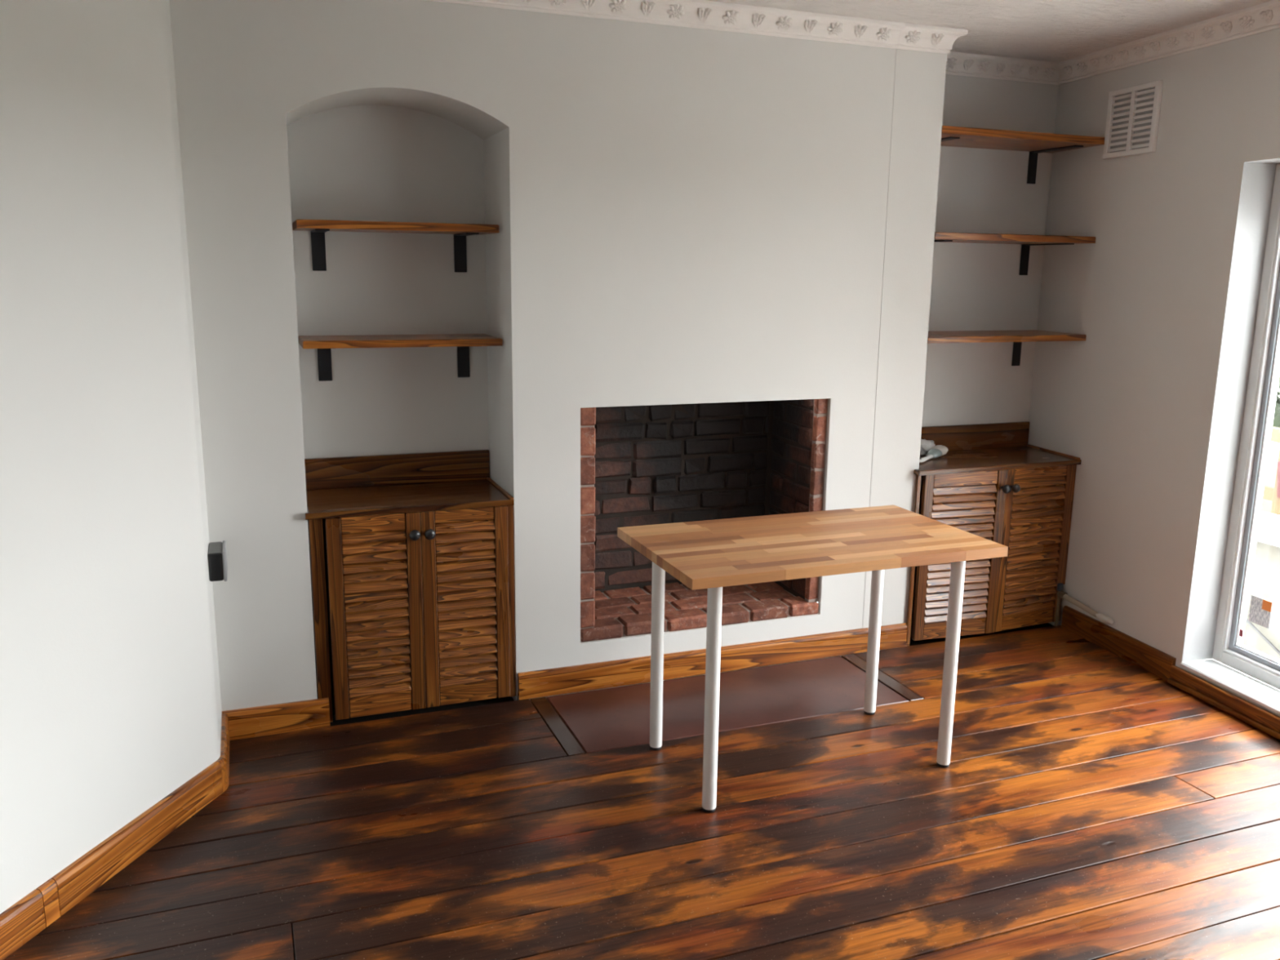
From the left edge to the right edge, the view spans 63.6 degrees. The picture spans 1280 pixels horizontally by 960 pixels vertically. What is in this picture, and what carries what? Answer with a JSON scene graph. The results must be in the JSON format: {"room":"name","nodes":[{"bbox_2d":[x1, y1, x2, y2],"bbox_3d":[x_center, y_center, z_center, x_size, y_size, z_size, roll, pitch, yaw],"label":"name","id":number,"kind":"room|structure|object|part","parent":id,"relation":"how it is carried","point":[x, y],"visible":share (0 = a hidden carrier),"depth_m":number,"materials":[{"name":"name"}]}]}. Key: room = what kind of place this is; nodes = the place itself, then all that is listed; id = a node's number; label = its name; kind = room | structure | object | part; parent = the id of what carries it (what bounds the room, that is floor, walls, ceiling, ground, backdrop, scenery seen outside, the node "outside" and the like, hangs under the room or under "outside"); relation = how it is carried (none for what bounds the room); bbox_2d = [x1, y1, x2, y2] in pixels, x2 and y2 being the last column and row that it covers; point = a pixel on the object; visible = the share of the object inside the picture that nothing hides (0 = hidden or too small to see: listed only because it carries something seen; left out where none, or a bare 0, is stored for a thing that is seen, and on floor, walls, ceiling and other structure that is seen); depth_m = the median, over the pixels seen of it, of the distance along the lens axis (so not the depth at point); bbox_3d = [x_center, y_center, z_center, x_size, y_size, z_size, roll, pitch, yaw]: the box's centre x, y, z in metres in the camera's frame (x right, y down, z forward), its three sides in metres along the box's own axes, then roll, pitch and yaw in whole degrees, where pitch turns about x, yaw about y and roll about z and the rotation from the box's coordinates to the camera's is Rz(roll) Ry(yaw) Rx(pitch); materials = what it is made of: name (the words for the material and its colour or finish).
{"room":"living room","nodes":[
{"label":"living room","id":0,"kind":"room"},
{"bbox_2d":[0,0,222,913],"bbox_3d":[-1.405,0.342,-0.025,0.948,2.470,6.495,-1,12,-6],"label":"wall","id":1,"kind":"structure","parent":0,"point":[110,699],"depth_m":2.51,"materials":[{"name":"paint"}]},
{"bbox_2d":[0,761,222,959],"bbox_3d":[-1.567,1.131,1.828,0.018,0.098,2.600,4,12,14],"label":"baseboard","id":2,"kind":"structure","parent":1,"relation":"attached to","point":[27,917],"depth_m":2.61,"materials":[{"name":"brown wood"}]},
{"bbox_3d":[-1.526,1.099,1.987,0.018,0.098,0.934,4,12,14],"label":"skirting","id":3,"kind":"part","parent":2,"relation":"part of","materials":[{"name":"brown wood"}]},
{"bbox_3d":[-1.406,1.005,2.452,0.018,0.098,0.042,4,12,14],"label":"skirting","id":4,"kind":"part","parent":2,"relation":"part of","materials":[{"name":"brown wood"}]},
{"bbox_2d":[207,540,227,581],"bbox_3d":[-1.300,0.250,3.176,0.050,0.092,0.150,-4,12,-21],"label":"box","id":5,"kind":"object","parent":1,"relation":"attached to","point":[217,554],"visible":1,"depth_m":3.11,"materials":[{"name":"black plastic"}]},
{"bbox_2d":[215,713,229,792],"bbox_3d":[-1.304,0.848,3.228,0.031,0.098,0.362,-4,12,-21],"label":"baseboard","id":6,"kind":"structure","parent":1,"relation":"attached to","point":[224,760],"depth_m":3.15,"materials":[{"name":"brown wood"}]},
{"bbox_2d":[168,0,1058,711],"bbox_3d":[0.218,-0.456,3.974,3.532,2.470,0.381,-4,12,-21],"label":"wall","id":7,"kind":"structure","parent":0,"point":[682,215],"depth_m":3.65,"materials":[{"name":"paint"}]},
{"bbox_2d":[222,697,330,740],"bbox_3d":[-1.217,0.801,3.460,0.338,0.098,0.018,-4,12,-21],"label":"baseboard","id":8,"kind":"structure","parent":7,"relation":"attached to","point":[260,721],"depth_m":3.45,"materials":[{"name":"brown wood"}]},
{"bbox_2d":[292,218,498,272],"bbox_3d":[-0.838,-0.798,3.544,0.657,0.162,0.277,-4,12,-21],"label":"wall shelf","id":9,"kind":"object","parent":7,"relation":"attached to","point":[317,228],"visible":1,"depth_m":3.48,"materials":[{"name":"brown wood"}]},
{"bbox_2d":[297,333,502,381],"bbox_3d":[-0.840,-0.421,3.622,0.663,0.160,0.277,-4,12,-21],"label":"wall shelf","id":10,"kind":"object","parent":7,"relation":"attached to","point":[463,342],"visible":1,"depth_m":3.56,"materials":[{"name":"brown wood"}]},
{"bbox_2d":[424,0,905,48],"bbox_3d":[-0.193,-1.554,3.351,2.459,0.079,0.053,-4,12,-21],"label":"trim","id":11,"kind":"structure","parent":7,"relation":"attached to","point":[697,14],"depth_m":3.53,"materials":[{"name":"paint"}]},
{"bbox_2d":[580,398,828,642],"bbox_3d":[0.209,-0.002,4.125,1.353,1.100,0.484,-4,12,-21],"label":"fireplace","id":12,"kind":"object","parent":7,"relation":"attached to","point":[651,464],"visible":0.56,"depth_m":4.24,"materials":[{"name":"brick"}]},
{"bbox_2d":[517,622,909,700],"bbox_3d":[0.345,0.700,4.049,1.686,0.098,0.018,-4,12,-21],"label":"baseboard","id":13,"kind":"structure","parent":7,"relation":"attached to","point":[606,674],"depth_m":4.00,"materials":[{"name":"brown wood"}]},
{"bbox_2d":[896,22,968,54],"bbox_3d":[1.024,-1.669,3.987,0.276,0.079,0.392,-4,12,-21],"label":"trim","id":14,"kind":"structure","parent":7,"relation":"attached to","point":[913,37],"depth_m":3.83,"materials":[{"name":"paint"}]},
{"bbox_2d":[927,329,1086,365],"bbox_3d":[1.478,-0.549,4.426,0.837,0.161,0.339,-4,12,-21],"label":"wall shelf","id":15,"kind":"object","parent":7,"relation":"attached to","point":[1017,337],"visible":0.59,"depth_m":4.32,"materials":[{"name":"brown wood"}]},
{"bbox_2d":[933,231,1095,275],"bbox_3d":[1.482,-0.946,4.344,0.837,0.162,0.339,-4,12,-21],"label":"wall shelf","id":16,"kind":"object","parent":7,"relation":"attached to","point":[1026,240],"visible":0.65,"depth_m":4.23,"materials":[{"name":"brown wood"}]},
{"bbox_2d":[940,125,1104,183],"bbox_3d":[1.487,-1.334,4.265,0.837,0.164,0.339,-4,12,-21],"label":"wall shelf","id":17,"kind":"object","parent":7,"relation":"attached to","point":[1034,143],"visible":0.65,"depth_m":4.19,"materials":[{"name":"brown wood"}]},
{"bbox_2d":[4,622,1279,959],"bbox_3d":[0.590,1.394,1.062,5.113,0.061,6.681,-4,12,-21],"label":"floor","id":18,"kind":"structure","parent":0,"point":[1087,805],"depth_m":2.89,"materials":[{"name":"brown wood"}]},
{"bbox_2d":[304,449,515,722],"bbox_3d":[-0.829,0.365,3.700,0.696,0.854,0.441,-4,12,-21],"label":"base cabinet","id":19,"kind":"object","parent":18,"relation":"on","point":[411,555],"visible":0.99,"depth_m":3.57,"materials":[{"name":"brown wood"}]},
{"bbox_3d":[-0.891,0.144,3.449,0.209,0.055,0.016,-4,12,-21],"label":"rail","id":20,"kind":"part","parent":19,"relation":"part of","materials":[{"name":"brown wood"}]},
{"bbox_3d":[-0.895,0.463,3.513,0.307,0.706,0.021,-4,12,-21],"label":"door","id":21,"kind":"part","parent":19,"relation":"part of","materials":[{"name":"brown wood"}]},
{"bbox_3d":[-0.899,0.772,3.577,0.209,0.075,0.016,-4,12,-21],"label":"rail","id":22,"kind":"part","parent":19,"relation":"part of","materials":[{"name":"brown wood"}]},
{"bbox_2d":[305,479,514,519],"bbox_3d":[-0.834,0.061,3.659,0.694,0.020,0.393,-4,12,-21],"label":"countertop","id":23,"kind":"structure","parent":19,"relation":"on","point":[467,494],"depth_m":3.59,"materials":[{"name":"brown wood"}]},
{"bbox_3d":[-0.759,0.184,3.472,0.038,0.038,0.044,-4,12,-21],"label":"knob","id":24,"kind":"part","parent":19,"relation":"part of","materials":[{"name":"black metal"}]},
{"bbox_3d":[-0.712,0.182,3.490,0.038,0.038,0.044,-4,12,-21],"label":"knob","id":25,"kind":"part","parent":19,"relation":"part of","materials":[{"name":"black metal"}]},
{"bbox_3d":[-0.605,0.120,3.555,0.205,0.043,0.016,-4,12,-21],"label":"rail","id":26,"kind":"part","parent":19,"relation":"part of","materials":[{"name":"brown wood"}]},
{"bbox_3d":[-0.609,0.445,3.621,0.300,0.706,0.021,-4,12,-21],"label":"door","id":27,"kind":"part","parent":19,"relation":"part of","materials":[{"name":"brown wood"}]},
{"bbox_3d":[-0.613,0.755,3.685,0.205,0.072,0.016,-4,12,-21],"label":"rail","id":28,"kind":"part","parent":19,"relation":"part of","materials":[{"name":"brown wood"}]},
{"bbox_3d":[-0.513,0.029,3.769,0.013,0.007,0.371,-4,12,-21],"label":"edge trim","id":29,"kind":"part","parent":19,"relation":"part of","materials":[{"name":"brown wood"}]},
{"bbox_2d":[617,505,1008,813],"bbox_3d":[0.514,0.536,3.271,1.039,0.734,0.591,-4,12,-21],"label":"table","id":30,"kind":"object","parent":18,"relation":"on","point":[713,555],"visible":1,"depth_m":3.15,"materials":[{"name":"brown wood"}]},
{"bbox_3d":[0.056,0.531,3.319,0.080,0.694,0.080,-4,12,-21],"label":"leg","id":31,"kind":"part","parent":30,"relation":"part of","materials":[{"name":"white metal"}]},
{"bbox_3d":[0.205,0.611,2.937,0.080,0.694,0.080,-4,12,-21],"label":"leg","id":32,"kind":"part","parent":30,"relation":"part of","materials":[{"name":"white metal"}]},
{"bbox_3d":[0.823,0.481,3.609,0.080,0.694,0.080,-4,12,-21],"label":"leg","id":33,"kind":"part","parent":30,"relation":"part of","materials":[{"name":"white metal"}]},
{"bbox_3d":[0.972,0.561,3.226,0.080,0.694,0.080,-4,12,-21],"label":"leg","id":34,"kind":"part","parent":30,"relation":"part of","materials":[{"name":"white metal"}]},
{"bbox_2d":[906,421,1081,643],"bbox_3d":[1.471,0.216,4.532,0.872,0.860,0.431,-4,12,-21],"label":"base cabinet","id":35,"kind":"object","parent":18,"relation":"on","point":[992,484],"visible":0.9,"depth_m":4.42,"materials":[{"name":"brown wood"}]},
{"bbox_3d":[1.339,0.631,4.405,0.303,0.075,0.016,-3,12,-17],"label":"rail","id":36,"kind":"part","parent":35,"relation":"part of","materials":[{"name":"brown wood"}]},
{"bbox_3d":[1.344,0.317,4.341,0.391,0.716,0.021,-3,12,-17],"label":"door","id":37,"kind":"part","parent":35,"relation":"part of","materials":[{"name":"brown wood"}]},
{"bbox_3d":[1.347,-0.006,4.275,0.303,0.057,0.016,-3,12,-17],"label":"rail","id":38,"kind":"part","parent":35,"relation":"part of","materials":[{"name":"brown wood"}]},
{"bbox_2d":[914,445,1081,475],"bbox_3d":[1.466,-0.090,4.490,0.872,0.020,0.384,-4,12,-21],"label":"countertop","id":39,"kind":"structure","parent":35,"relation":"on","point":[956,461],"depth_m":4.42,"materials":[{"name":"brown wood"}]},
{"bbox_2d":[920,439,935,454],"bbox_3d":[1.253,-0.148,4.540,0.110,0.069,0.073,-4,12,-21],"label":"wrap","id":40,"kind":"object","parent":39,"relation":"on","point":[926,445],"visible":0.57,"depth_m":4.51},
{"bbox_2d":[919,444,948,462],"bbox_3d":[1.254,-0.110,4.414,0.076,0.046,0.280,7,13,29],"label":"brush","id":41,"kind":"object","parent":39,"relation":"on","point":[935,451],"visible":0.89,"depth_m":4.44,"materials":[{"name":"white plastic"}]},
{"bbox_3d":[1.204,-0.090,4.365,0.033,0.020,0.140,9,14,35],"label":"handle","id":42,"kind":"part","parent":41,"relation":"part of","materials":[{"name":"white plastic"}]},
{"bbox_3d":[1.523,0.036,4.303,0.038,0.038,0.044,-3,12,-17],"label":"knob","id":43,"kind":"part","parent":35,"relation":"part of","materials":[{"name":"black metal"}]},
{"bbox_3d":[1.570,0.033,4.325,0.038,0.038,0.044,-5,13,-24],"label":"knob","id":44,"kind":"part","parent":35,"relation":"part of","materials":[{"name":"black metal"}]},
{"bbox_3d":[1.702,0.609,4.545,0.297,0.070,0.016,-5,13,-24],"label":"rail","id":45,"kind":"part","parent":35,"relation":"part of","materials":[{"name":"brown wood"}]},
{"bbox_3d":[1.706,0.293,4.480,0.382,0.716,0.021,-5,13,-24],"label":"door","id":46,"kind":"part","parent":35,"relation":"part of","materials":[{"name":"brown wood"}]},
{"bbox_3d":[1.710,-0.034,4.414,0.297,0.049,0.016,-5,13,-24],"label":"rail","id":47,"kind":"part","parent":35,"relation":"part of","materials":[{"name":"brown wood"}]},
{"bbox_3d":[1.849,-0.126,4.623,0.013,0.009,0.360,-2,12,-15],"label":"edge trim","id":48,"kind":"part","parent":35,"relation":"part of","materials":[{"name":"brown wood"}]},
{"bbox_2d":[706,0,1272,62],"bbox_3d":[0.627,-1.041,0.545,5.113,0.060,6.641,-4,12,-21],"label":"ceiling","id":49,"kind":"structure","parent":0,"point":[1057,31],"depth_m":3.64,"materials":[{"name":"white paint"}]},
{"bbox_2d":[1027,27,1279,716],"bbox_3d":[2.784,0.060,1.605,0.240,2.470,6.678,-2,12,-15],"label":"wall","id":50,"kind":"structure","parent":0,"point":[1164,300],"depth_m":3.99,"materials":[{"name":"paint"}]},
{"bbox_2d":[1054,582,1115,626],"bbox_3d":[1.916,0.584,4.450,0.038,0.198,0.341,-3,12,-19],"label":"pipe","id":51,"kind":"object","parent":50,"relation":"attached to","point":[1103,618],"visible":1,"depth_m":4.50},
{"bbox_2d":[945,0,1279,84],"bbox_3d":[2.316,-1.272,2.125,0.817,0.079,4.873,-4,12,-21],"label":"trim","id":52,"kind":"structure","parent":50,"relation":"attached to","point":[1263,17],"depth_m":4.07,"materials":[{"name":"paint"}]},
{"bbox_2d":[1061,605,1176,681],"bbox_3d":[1.972,0.671,4.290,0.018,0.098,0.651,-2,12,-15],"label":"baseboard","id":53,"kind":"structure","parent":50,"relation":"attached to","point":[1157,662],"depth_m":4.25,"materials":[{"name":"brown wood"}]},
{"bbox_2d":[1102,80,1163,159],"bbox_3d":[1.942,-1.417,4.075,0.018,0.262,0.282,-2,12,-15],"label":"air vent","id":54,"kind":"object","parent":50,"relation":"in","point":[1133,113],"visible":1,"depth_m":4.06,"materials":[{"name":"white plastic"}]},
{"bbox_2d":[1167,665,1279,740],"bbox_3d":[2.346,0.979,2.873,0.039,0.068,2.344,-2,12,-15],"label":"trim","id":55,"kind":"structure","parent":50,"relation":"attached to","point":[1260,718],"depth_m":3.71,"materials":[{"name":"brown wood"}]},
{"bbox_2d":[1180,163,1279,715],"bbox_3d":[2.475,0.028,2.710,0.216,1.857,2.292,-2,12,-15],"label":"window","id":56,"kind":"structure","parent":50,"relation":"in","point":[1229,650],"depth_m":3.77,"materials":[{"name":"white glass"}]},
{"bbox_2d":[1239,629,1243,636],"bbox_3d":[2.261,0.576,3.881,0.001,0.027,0.015,-2,12,-15],"label":"sticker","id":57,"kind":"object","parent":56,"relation":"attached to","point":[1241,632],"visible":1,"depth_m":3.88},
{"bbox_3d":[2.532,0.889,2.904,0.075,0.050,2.196,-2,12,-15],"label":"frame sill","id":58,"kind":"part","parent":56,"relation":"part of","materials":[{"name":"white plastic"}]},
{"bbox_2d":[1248,595,1272,628],"bbox_3d":[2.280,0.484,3.794,0.002,0.100,0.092,-2,12,-15],"label":"warning label","id":59,"kind":"object","parent":56,"relation":"attached to","point":[1260,613],"visible":1,"depth_m":3.79,"materials":[{"name":"grey paper"}]},
{"label":"outside","id":60,"kind":"structure","parent":0,"visible":0},
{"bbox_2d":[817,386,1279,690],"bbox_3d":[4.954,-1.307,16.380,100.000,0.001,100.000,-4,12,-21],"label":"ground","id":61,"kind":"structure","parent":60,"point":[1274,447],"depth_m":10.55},
{"bbox_2d":[1243,511,1279,659],"bbox_3d":[2.933,0.427,5.998,0.420,0.715,6.200,-4,12,-21],"label":"wall","id":62,"kind":"structure","parent":61,"relation":"on","point":[1265,580],"depth_m":5.12,"materials":[{"name":"paint"}]},
{"bbox_2d":[1245,618,1279,655],"bbox_3d":[3.054,0.628,5.216,0.034,0.530,0.645,-4,12,-21],"label":"cable","id":63,"kind":"object","parent":62,"relation":"attached to","point":[1247,621],"visible":0.3,"depth_m":5.12,"materials":[{"name":"white plastic"}]},
{"bbox_2d":[1262,426,1279,515],"bbox_3d":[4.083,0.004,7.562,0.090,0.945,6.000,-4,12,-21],"label":"railing","id":64,"kind":"object","parent":61,"relation":"on","point":[1269,491],"visible":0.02,"depth_m":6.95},
{"bbox_3d":[4.083,-0.023,7.557,0.060,0.090,6.000,-4,12,-21],"label":"rail","id":65,"kind":"part","parent":64,"relation":"part of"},
{"bbox_3d":[4.088,-0.415,7.477,0.060,0.090,6.000,-4,12,-21],"label":"rail","id":66,"kind":"part","parent":64,"relation":"part of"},
{"bbox_3d":[4.325,0.175,6.949,0.090,0.860,0.090,-4,12,-21],"label":"post","id":67,"kind":"part","parent":64,"relation":"part of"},
{"bbox_2d":[1276,461,1279,497],"bbox_3d":[4.276,0.001,6.850,0.040,0.240,0.100,-4,12,-21],"label":"marker","id":68,"kind":"object","parent":64,"relation":"hanging from","point":[1278,462],"visible":1,"depth_m":6.87,"materials":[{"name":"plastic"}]},
{"bbox_2d":[1272,374,1279,427],"bbox_3d":[6.213,-1.554,8.321,2.890,3.751,2.918,-4,12,-21],"label":"tree","id":69,"kind":"object","parent":61,"relation":"on","point":[1276,423],"visible":0.02,"depth_m":8.78,"materials":[{"name":"green plant"}]}
]}

